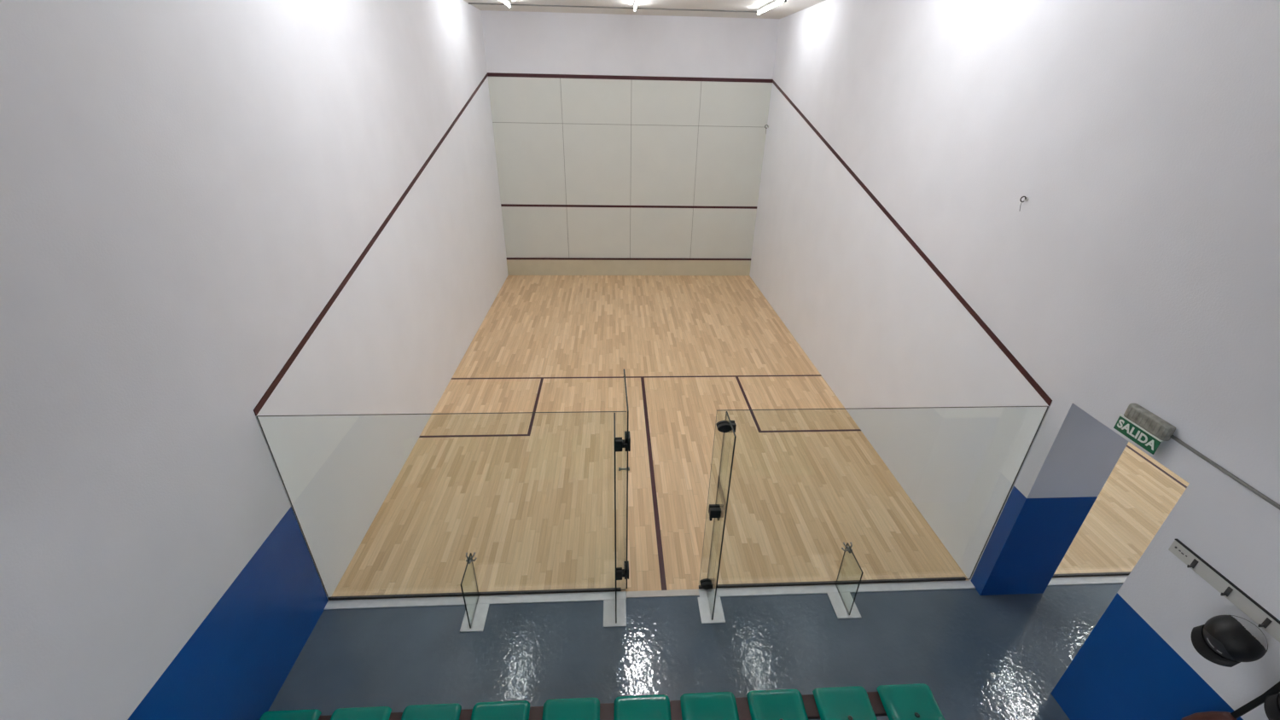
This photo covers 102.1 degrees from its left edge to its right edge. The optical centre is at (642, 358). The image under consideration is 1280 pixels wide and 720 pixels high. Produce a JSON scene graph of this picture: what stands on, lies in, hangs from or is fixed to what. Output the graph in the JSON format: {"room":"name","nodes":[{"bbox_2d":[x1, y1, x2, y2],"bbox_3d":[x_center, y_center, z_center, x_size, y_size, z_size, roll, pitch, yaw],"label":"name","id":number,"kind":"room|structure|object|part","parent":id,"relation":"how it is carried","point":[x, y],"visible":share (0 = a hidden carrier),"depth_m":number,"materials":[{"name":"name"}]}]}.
{"room":"sports hall","nodes":[
{"label":"sports hall","id":0,"kind":"room"},
{"bbox_2d":[0,0,508,719],"bbox_3d":[-3.218,-1.406,5.856,0.256,5.800,14.450,0,28,-3],"label":"wall","id":1,"kind":"structure","parent":0,"point":[217,216],"depth_m":3.54,"materials":[{"name":"white paint"}]},
{"bbox_2d":[324,591,626,610],"bbox_3d":[-1.591,2.341,5.016,2.860,0.012,0.092,0,28,-3],"label":"trim","id":2,"kind":"structure","parent":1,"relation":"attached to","point":[587,596],"depth_m":5.01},
{"bbox_2d":[480,10,779,260],"bbox_3d":[3.222,-4.869,12.706,13.910,5.800,0.284,0,28,-3],"label":"wall","id":3,"kind":"structure","parent":0,"point":[617,136],"depth_m":12.13,"materials":[{"name":"white paint"}]},
{"bbox_2d":[506,259,750,275],"bbox_3d":[-0.324,-2.409,13.663,6.400,0.420,0.041,0,28,-3],"label":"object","id":4,"kind":"structure","parent":3,"relation":"attached to","point":[515,267],"depth_m":13.65,"materials":[{"name":"wood"}]},
{"bbox_3d":[-0.280,-4.475,12.592,6.400,4.165,0.016,0,28,-3],"label":"panel","id":5,"kind":"part","parent":3,"relation":"part of","materials":[{"name":"white paint"}]},
{"bbox_2d":[463,0,826,18],"bbox_3d":[3.650,-4.167,4.942,13.910,0.200,14.700,0,28,-3],"label":"ceiling","id":6,"kind":"structure","parent":0,"point":[790,7],"depth_m":9.91,"materials":[{"name":"paint"}]},
{"bbox_2d":[500,0,511,7],"bbox_3d":[-2.431,-6.180,8.847,0.060,0.105,1.806,0,28,-3],"label":"ceiling lamp","id":7,"kind":"object","parent":6,"relation":"attached to","point":[509,2],"visible":1,"depth_m":9.42,"materials":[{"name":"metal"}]},
{"bbox_2d":[468,2,756,12],"bbox_3d":[-0.523,-6.822,10.057,5.630,0.024,0.024,0,28,-3],"label":"conduit","id":8,"kind":"object","parent":6,"relation":"attached to","point":[468,2],"visible":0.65,"depth_m":10.05,"materials":[{"name":"white metal"}]},
{"bbox_2d":[633,0,638,11],"bbox_3d":[-0.104,-6.196,8.974,0.060,0.105,1.806,0,28,-3],"label":"ceiling lamp","id":9,"kind":"object","parent":6,"relation":"attached to","point":[636,2],"visible":1,"depth_m":9.29,"materials":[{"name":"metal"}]},
{"bbox_2d":[756,0,786,15],"bbox_3d":[2.252,-6.213,9.103,0.060,0.105,1.806,0,28,-3],"label":"ceiling lamp","id":10,"kind":"object","parent":6,"relation":"attached to","point":[773,2],"visible":1,"depth_m":9.16,"materials":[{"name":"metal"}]},
{"bbox_2d":[267,275,1189,719],"bbox_3d":[3.562,1.132,7.702,13.860,0.151,14.650,0,28,-3],"label":"floor","id":11,"kind":"structure","parent":0,"point":[532,495],"depth_m":5.78,"materials":[{"name":"brown wood"}]},
{"bbox_2d":[256,411,626,600],"bbox_3d":[-1.574,1.370,4.570,2.852,2.122,0.022,0,28,-3],"label":"glass screen","id":12,"kind":"object","parent":11,"relation":"on","point":[600,590],"visible":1,"depth_m":5.01,"materials":[{"name":"clear glass"}]},
{"bbox_2d":[459,552,489,632],"bbox_3d":[-1.568,2.141,4.754,0.210,0.610,0.374,0,28,-3],"label":"glass fin","id":13,"kind":"object","parent":11,"relation":"on","point":[474,618],"visible":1,"depth_m":4.82,"materials":[{"name":"glass"}]},
{"bbox_3d":[-1.584,2.135,4.764,0.012,0.588,0.344,0,28,-3],"label":"pane","id":14,"kind":"part","parent":13,"relation":"part of","materials":[{"name":"clear glass"}]},
{"bbox_3d":[-1.572,2.428,4.852,0.210,0.012,0.280,0,28,-3],"label":"plate","id":15,"kind":"part","parent":13,"relation":"part of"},
{"bbox_2d":[318,692,887,719],"bbox_3d":[-0.255,2.821,3.757,4.925,0.385,0.420,0,28,-3],"label":"bench","id":16,"kind":"object","parent":11,"relation":"on","point":[606,709],"visible":0.02,"depth_m":3.81,"materials":[{"name":"red paint"}]},
{"bbox_2d":[258,709,321,719],"bbox_3d":[-2.507,2.533,3.472,0.415,0.321,0.468,0,28,-3],"label":"seat","id":17,"kind":"object","parent":16,"relation":"on","point":[311,714],"visible":1,"depth_m":3.68,"materials":[{"name":"green plastic"}]},
{"bbox_2d":[329,706,391,719],"bbox_3d":[-2.012,2.530,3.499,0.415,0.321,0.468,0,28,-3],"label":"seat","id":18,"kind":"object","parent":16,"relation":"on","point":[370,712],"visible":1,"depth_m":3.70,"materials":[{"name":"green plastic"}]},
{"bbox_2d":[400,703,461,719],"bbox_3d":[-1.514,2.526,3.527,0.415,0.321,0.468,0,28,-3],"label":"seat","id":19,"kind":"object","parent":16,"relation":"on","point":[450,711],"visible":1,"depth_m":3.72,"materials":[{"name":"green plastic"}]},
{"bbox_2d":[470,700,530,719],"bbox_3d":[-1.018,2.523,3.554,0.415,0.321,0.468,0,28,-3],"label":"seat","id":20,"kind":"object","parent":16,"relation":"on","point":[511,710],"visible":1,"depth_m":3.74,"materials":[{"name":"green plastic"}]},
{"bbox_2d":[541,697,599,719],"bbox_3d":[-0.508,2.519,3.582,0.415,0.321,0.468,0,28,-3],"label":"seat","id":21,"kind":"object","parent":16,"relation":"on","point":[572,708],"visible":1,"depth_m":3.76,"materials":[{"name":"green plastic"}]},
{"bbox_2d":[613,694,671,719],"bbox_3d":[0.007,2.515,3.610,0.415,0.321,0.468,0,28,-3],"label":"seat","id":22,"kind":"object","parent":16,"relation":"on","point":[652,706],"visible":1,"depth_m":3.78,"materials":[{"name":"green plastic"}]},
{"bbox_2d":[680,692,739,719],"bbox_3d":[0.499,2.512,3.636,0.415,0.321,0.468,0,28,-3],"label":"seat","id":23,"kind":"object","parent":16,"relation":"on","point":[712,706],"visible":1,"depth_m":3.79,"materials":[{"name":"green plastic"}]},
{"bbox_2d":[746,688,808,719],"bbox_3d":[1.002,2.509,3.664,0.415,0.321,0.468,0,28,-3],"label":"seat","id":24,"kind":"object","parent":16,"relation":"on","point":[772,704],"visible":1,"depth_m":3.81,"materials":[{"name":"green plastic"}]},
{"bbox_2d":[812,686,877,719],"bbox_3d":[1.507,2.505,3.692,0.415,0.321,0.468,0,28,-3],"label":"seat","id":25,"kind":"object","parent":16,"relation":"on","point":[852,702],"visible":1,"depth_m":3.83,"materials":[{"name":"green plastic"}]},
{"bbox_2d":[876,683,945,719],"bbox_3d":[2.006,2.502,3.719,0.415,0.321,0.468,0,28,-3],"label":"seat","id":26,"kind":"object","parent":16,"relation":"on","point":[913,701],"visible":1,"depth_m":3.85,"materials":[{"name":"green plastic"}]},
{"bbox_2d":[603,413,626,627],"bbox_3d":[-0.248,1.460,4.471,0.215,2.130,0.371,0,28,-3],"label":"glass fin","id":27,"kind":"object","parent":11,"relation":"on","point":[614,612],"visible":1,"depth_m":4.84,"materials":[{"name":"clear glass"}]},
{"bbox_3d":[-0.266,2.419,4.923,0.215,0.012,0.280,0,28,-3],"label":"plate","id":28,"kind":"part","parent":27,"relation":"part of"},
{"bbox_3d":[-0.236,1.449,4.480,0.012,2.118,0.344,0,28,-3],"label":"pane","id":29,"kind":"part","parent":27,"relation":"part of","materials":[{"name":"clear glass"}]},
{"bbox_2d":[615,369,630,588],"bbox_3d":[-0.187,1.205,4.936,0.130,2.110,0.760,0,28,-2],"label":"door","id":30,"kind":"structure","parent":11,"relation":"on","point":[625,443],"depth_m":4.75,"materials":[{"name":"glass"}]},
{"bbox_2d":[626,589,699,598],"bbox_3d":[0.198,2.325,5.124,0.725,0.008,0.070,0,28,-3],"label":"trim","id":31,"kind":"structure","parent":11,"relation":"on","point":[676,592],"depth_m":5.12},
{"bbox_2d":[697,411,736,623],"bbox_3d":[0.674,1.444,4.539,0.225,2.130,0.412,0,28,-3],"label":"glass fin","id":32,"kind":"object","parent":11,"relation":"on","point":[711,609],"visible":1,"depth_m":4.80,"materials":[{"name":"clear glass"}]},
{"bbox_3d":[0.657,2.412,4.974,0.225,0.012,0.280,0,28,-3],"label":"plate","id":33,"kind":"part","parent":32,"relation":"part of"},
{"bbox_2d":[826,541,863,618],"bbox_3d":[1.966,2.116,4.947,0.230,0.610,0.374,0,28,-3],"label":"glass fin","id":34,"kind":"object","parent":11,"relation":"on","point":[844,606],"visible":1,"depth_m":5.01,"materials":[{"name":"glass"}]},
{"bbox_3d":[1.963,2.403,5.045,0.230,0.012,0.280,0,28,-3],"label":"plate","id":35,"kind":"part","parent":34,"relation":"part of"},
{"bbox_2d":[749,0,1279,719],"bbox_3d":[3.621,-1.454,6.229,0.666,5.800,14.450,0,28,-3],"label":"wall","id":36,"kind":"structure","parent":0,"point":[893,241],"depth_m":4.34,"materials":[{"name":"white paint"}]},
{"bbox_2d":[698,580,975,597],"bbox_3d":[1.966,2.316,5.210,2.815,0.012,0.092,0,28,-3],"label":"trim","id":37,"kind":"structure","parent":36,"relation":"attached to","point":[775,590],"depth_m":5.20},
{"bbox_2d":[698,406,1048,588],"bbox_3d":[1.983,1.345,4.764,2.807,2.122,0.022,0,28,-3],"label":"glass screen","id":38,"kind":"object","parent":37,"relation":"on","point":[957,578],"visible":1,"depth_m":5.21,"materials":[{"name":"clear glass"}]},
{"bbox_2d":[1019,196,1028,209],"bbox_3d":[3.354,-1.371,4.576,0.061,0.132,0.039,0,28,-3],"label":"wall hook","id":39,"kind":"object","parent":36,"relation":"attached to","point":[1026,199],"visible":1,"depth_m":4.56,"materials":[{"name":"metal"}]},
{"bbox_2d":[1047,575,1128,585],"bbox_3d":[7.225,2.278,5.500,6.400,0.012,0.085,0,28,-3],"label":"trim","id":40,"kind":"structure","parent":36,"relation":"attached to","point":[1102,579],"depth_m":5.35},
{"bbox_2d":[1052,571,1130,577],"bbox_3d":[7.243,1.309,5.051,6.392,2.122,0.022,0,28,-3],"label":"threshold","id":41,"kind":"object","parent":40,"relation":"on","point":[1122,573],"visible":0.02,"depth_m":5.39,"materials":[{"name":"metal"}]},
{"bbox_2d":[1113,403,1175,454],"bbox_3d":[3.423,0.471,3.538,0.061,0.226,0.322,0,28,-3],"label":"exit sign","id":42,"kind":"object","parent":36,"relation":"attached to","point":[1138,424],"visible":1,"depth_m":3.51,"materials":[{"name":"green plastic"}]},
{"bbox_3d":[3.403,0.521,3.566,0.006,0.110,0.308,0,28,-3],"label":"sign panel","id":43,"kind":"part","parent":42,"relation":"part of","materials":[{"name":"green plastic"}]},
{"bbox_3d":[3.404,0.471,3.540,0.012,0.010,0.316,0,28,-3],"label":"sign rail","id":44,"kind":"part","parent":42,"relation":"part of","materials":[{"name":"grey metal"}]},
{"bbox_2d":[1168,538,1279,642],"bbox_3d":[3.475,1.508,2.816,0.051,0.098,1.275,0,28,-3],"label":"coat rack","id":45,"kind":"object","parent":36,"relation":"attached to","point":[1245,603],"visible":1,"depth_m":3.07,"materials":[{"name":"grey metal"}]},
{"bbox_2d":[1190,615,1268,667],"bbox_3d":[3.349,1.605,2.955,0.215,0.276,0.245,-4,28,-11],"label":"cap","id":46,"kind":"object","parent":45,"relation":"hanging from","point":[1223,640],"visible":1,"depth_m":2.92,"materials":[{"name":"black fabric"}]},
{"bbox_3d":[3.268,1.635,2.950,0.107,0.061,0.178,25,30,-39],"label":"panel","id":47,"kind":"part","parent":46,"relation":"part of","materials":[{"name":"black plastic"}]},
{"bbox_2d":[1181,681,1279,719],"bbox_3d":[3.411,1.990,2.956,0.132,0.943,0.260,0,28,-3],"label":"shoulder bag","id":48,"kind":"object","parent":45,"relation":"hanging from","point":[1259,701],"visible":0.94,"depth_m":2.98,"materials":[{"name":"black leather"}]},
{"bbox_2d":[1263,692,1279,719],"bbox_3d":[3.369,1.786,2.611,0.215,0.276,0.245,-4,28,-11],"label":"cap","id":49,"kind":"object","parent":45,"relation":"hanging from","point":[1271,705],"visible":1,"depth_m":2.70,"materials":[{"name":"black fabric"}]},
{"bbox_2d":[1169,435,1279,510],"bbox_3d":[3.549,1.408,1.740,0.022,0.091,3.820,0,28,-3],"label":"conduit","id":50,"kind":"object","parent":36,"relation":"attached to","point":[1219,468],"visible":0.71,"depth_m":3.06,"materials":[{"name":"grey metal"}]}
]}

